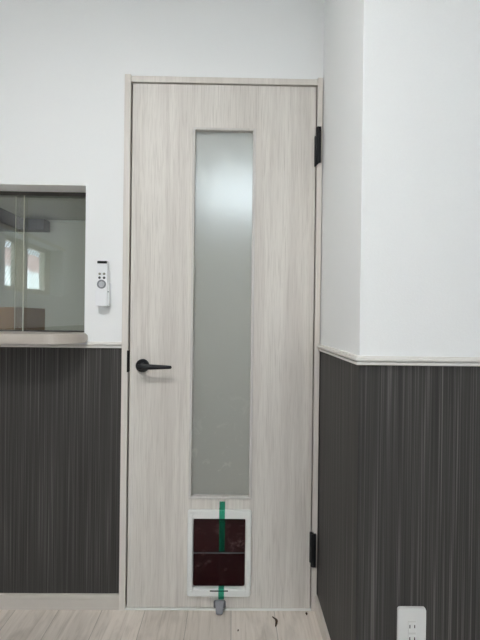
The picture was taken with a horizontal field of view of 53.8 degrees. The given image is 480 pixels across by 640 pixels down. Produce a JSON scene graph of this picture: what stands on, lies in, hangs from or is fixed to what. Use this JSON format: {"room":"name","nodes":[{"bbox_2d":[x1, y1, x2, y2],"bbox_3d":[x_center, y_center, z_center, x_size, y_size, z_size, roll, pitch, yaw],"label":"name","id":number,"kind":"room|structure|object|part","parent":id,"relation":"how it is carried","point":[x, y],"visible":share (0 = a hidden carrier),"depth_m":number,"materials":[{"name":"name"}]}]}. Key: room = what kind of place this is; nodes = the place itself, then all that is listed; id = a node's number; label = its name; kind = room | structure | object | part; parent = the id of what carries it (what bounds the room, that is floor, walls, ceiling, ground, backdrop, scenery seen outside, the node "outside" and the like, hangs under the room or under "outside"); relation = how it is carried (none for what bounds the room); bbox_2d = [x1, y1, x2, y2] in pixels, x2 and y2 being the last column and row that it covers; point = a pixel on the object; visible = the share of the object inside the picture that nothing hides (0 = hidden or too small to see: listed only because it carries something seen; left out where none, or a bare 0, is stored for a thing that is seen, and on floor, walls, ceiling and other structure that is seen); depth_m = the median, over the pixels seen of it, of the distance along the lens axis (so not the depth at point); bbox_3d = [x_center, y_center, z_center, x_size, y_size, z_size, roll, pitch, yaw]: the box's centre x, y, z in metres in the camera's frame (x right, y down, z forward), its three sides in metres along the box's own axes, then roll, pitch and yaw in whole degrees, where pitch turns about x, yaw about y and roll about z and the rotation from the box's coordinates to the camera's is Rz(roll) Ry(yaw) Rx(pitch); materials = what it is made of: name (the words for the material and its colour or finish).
{"room":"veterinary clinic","nodes":[
{"label":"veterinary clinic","id":0,"kind":"room"},
{"bbox_2d":[0,222,85,330],"bbox_3d":[-2.272,-0.280,6.000,3.400,2.700,0.100,1,0,-1],"label":"wall","id":1,"kind":"structure","parent":0,"point":[54,260],"depth_m":5.95,"materials":[{"name":"white paint"}]},
{"bbox_2d":[47,220,85,222],"bbox_3d":[-2.260,-1.239,5.935,3.200,0.026,0.025,1,0,-1],"label":"trim","id":2,"kind":"structure","parent":1,"relation":"attached to","point":[69,221],"depth_m":5.92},
{"bbox_2d":[0,197,85,219],"bbox_3d":[-1.383,-1.267,3.994,5.100,0.055,4.130,1,0,-1],"label":"ceiling","id":3,"kind":"structure","parent":0,"point":[40,208],"depth_m":5.28,"materials":[{"name":"white paint"}]},
{"bbox_2d":[0,208,49,231],"bbox_3d":[-3.094,-1.180,4.038,1.482,0.160,3.744,1,0,-1],"label":"beam","id":4,"kind":"structure","parent":3,"relation":"attached to","point":[7,219],"depth_m":5.72,"materials":[{"name":"grey paint"}]},
{"bbox_2d":[0,610,322,639],"bbox_3d":[0.005,1.139,-0.526,4.588,0.050,4.720,1,0,-1],"label":"floor","id":5,"kind":"structure","parent":0,"point":[14,624],"depth_m":1.71,"materials":[{"name":"brown wood"}]},
{"bbox_2d":[125,605,310,610],"bbox_3d":[-0.083,1.103,1.877,0.708,0.008,0.150,1,0,-1],"label":"threshold","id":6,"kind":"object","parent":5,"relation":"on","point":[126,608],"visible":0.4,"depth_m":1.80,"materials":[{"name":"beige wood"}]},
{"bbox_2d":[0,0,323,592],"bbox_3d":[-0.868,-0.152,1.851,2.475,2.500,0.175,1,0,-1],"label":"wall","id":7,"kind":"structure","parent":0,"point":[64,64],"depth_m":1.80,"materials":[{"name":"white paint"}]},
{"bbox_2d":[0,191,85,331],"bbox_3d":[-1.079,-0.237,1.913,0.976,0.561,0.035,1,0,-1],"label":"window","id":8,"kind":"structure","parent":7,"relation":"in","point":[16,194],"depth_m":1.90,"materials":[{"name":"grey metal"}]},
{"bbox_2d":[0,331,87,343],"bbox_3d":[-1.089,0.061,1.791,1.020,0.034,0.290,1,0,-1],"label":"shelf","id":9,"kind":"object","parent":7,"relation":"attached to","point":[6,337],"visible":0.98,"depth_m":1.66,"materials":[{"name":"beige wood"}]},
{"bbox_2d":[0,593,118,609],"bbox_3d":[-1.240,1.064,1.791,1.560,0.058,0.012,1,0,-1],"label":"baseboard","id":10,"kind":"structure","parent":7,"relation":"attached to","point":[8,601],"depth_m":1.79,"materials":[{"name":"beige wood"}]},
{"bbox_2d":[0,341,121,347],"bbox_3d":[-1.228,0.086,1.788,1.560,0.024,0.014,1,0,-1],"label":"chair rail","id":11,"kind":"object","parent":7,"relation":"attached to","point":[89,344],"visible":1,"depth_m":1.79,"materials":[{"name":"white wood"}]},
{"bbox_2d":[95,283,110,305],"bbox_3d":[-0.516,-0.096,1.786,0.050,0.088,0.035,1,0,-1],"label":"remote holder","id":12,"kind":"object","parent":7,"relation":"on","point":[101,298],"depth_m":1.77,"materials":[{"name":"white plastic"}]},
{"bbox_2d":[96,261,108,295],"bbox_3d":[-0.517,-0.139,1.779,0.040,0.166,0.021,1,0,-1],"label":"remote control","id":13,"kind":"object","parent":12,"relation":"in","point":[102,266],"visible":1,"depth_m":1.77,"materials":[{"name":"white plastic"}]},
{"bbox_2d":[119,74,322,610],"bbox_3d":[-0.073,0.090,1.879,0.752,2.034,0.166,1,0,-1],"label":"door frame","id":14,"kind":"structure","parent":7,"relation":"attached to","point":[130,80],"depth_m":1.80,"materials":[{"name":"wood"}]},
{"bbox_3d":[-0.426,0.156,1.813,0.006,0.082,0.044,1,0,-1],"label":"strike plate","id":15,"kind":"part","parent":14,"relation":"part of","materials":[{"name":"black metal"}]},
{"bbox_2d":[127,84,320,607],"bbox_3d":[-0.060,0.102,1.793,0.716,1.992,0.094,1,0,-1],"label":"door","id":16,"kind":"structure","parent":7,"relation":"in","point":[223,221],"depth_m":1.81,"materials":[{"name":"beige wood"}]},
{"bbox_3d":[-0.370,0.173,1.780,0.051,0.051,0.040,1,0,-1],"label":"handle","id":17,"kind":"part","parent":16,"relation":"part of","materials":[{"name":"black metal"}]},
{"bbox_3d":[-0.318,0.174,1.752,0.129,0.022,0.018,1,0,-1],"label":"lever","id":18,"kind":"part","parent":16,"relation":"part of","materials":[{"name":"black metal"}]},
{"bbox_2d":[187,509,251,596],"bbox_3d":[-0.079,0.886,1.816,0.243,0.329,0.048,1,0,-1],"label":"pet door","id":19,"kind":"structure","parent":16,"relation":"attached to","point":[218,540],"depth_m":1.81,"materials":[{"name":"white plastic"}]},
{"bbox_2d":[213,600,225,614],"bbox_3d":[-0.077,1.085,1.791,0.046,0.045,0.030,1,0,-1],"label":"door stop","id":20,"kind":"object","parent":16,"relation":"attached to","point":[219,605],"visible":1,"depth_m":1.78,"materials":[{"name":"grey plastic"}]},
{"bbox_3d":[-0.068,-0.024,1.824,0.226,1.400,0.004,1,0,-1],"label":"frosted pane","id":21,"kind":"part","parent":16,"relation":"part of","materials":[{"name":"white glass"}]},
{"bbox_2d":[317,0,357,639],"bbox_3d":[0.343,-0.137,1.561,0.060,2.500,0.507,1,0,-1],"label":"wall","id":22,"kind":"structure","parent":0,"point":[340,16],"depth_m":1.51,"materials":[{"name":"white paint"}]},
{"bbox_2d":[314,596,330,639],"bbox_3d":[1.230,1.095,1.540,1.884,0.058,0.579,1,0,-1],"label":"baseboard","id":23,"kind":"structure","parent":22,"relation":"attached to","point":[320,618],"depth_m":1.68,"materials":[{"name":"beige wood"}]},
{"bbox_2d":[350,0,479,639],"bbox_3d":[1.253,-0.125,1.289,1.873,2.500,0.060,1,0,-1],"label":"wall","id":24,"kind":"structure","parent":0,"point":[415,524],"depth_m":1.25,"materials":[{"name":"white paper"}]},
{"bbox_2d":[317,344,479,365],"bbox_3d":[1.240,0.117,1.537,1.886,0.024,0.581,1,0,-1],"label":"chair rail","id":25,"kind":"object","parent":24,"relation":"attached to","point":[352,358],"visible":1,"depth_m":1.24,"materials":[{"name":"white wood"}]},
{"bbox_2d":[397,606,425,639],"bbox_3d":[0.451,0.819,1.246,0.074,0.124,0.011,1,0,-1],"label":"power outlet","id":26,"kind":"object","parent":24,"relation":"attached to","point":[411,620],"visible":1,"depth_m":1.24,"materials":[{"name":"white plastic"}]},
{"bbox_2d":[408,635,415,639],"bbox_3d":[0.451,0.839,1.242,0.020,0.026,0.002,1,0,-1],"label":"socket","id":27,"kind":"object","parent":26,"relation":"attached to","point":[410,637],"depth_m":1.24,"materials":[{"name":"white plastic"}]},
{"bbox_2d":[408,623,415,632],"bbox_3d":[0.452,0.807,1.242,0.020,0.026,0.002,1,0,-1],"label":"socket","id":28,"kind":"object","parent":26,"relation":"attached to","point":[411,626],"depth_m":1.24,"materials":[{"name":"white plastic"}]},
{"bbox_3d":[-1.411,1.111,3.940,5.100,0.049,4.250,1,0,-1],"label":"floor","id":29,"kind":"structure","parent":0,"visible":0},
{"bbox_3d":[-1.293,0.682,2.205,1.320,0.820,0.460,1,0,-1],"label":"storage cabinet","id":30,"kind":"object","parent":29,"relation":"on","visible":0},
{"bbox_2d":[0,307,44,329],"bbox_3d":[-1.182,0.107,2.210,0.407,0.332,0.330,1,0,-1],"label":"cardboard box","id":31,"kind":"object","parent":30,"relation":"on","point":[34,318],"visible":0.4,"depth_m":2.11,"materials":[{"name":"brown cardboard"}]}
]}

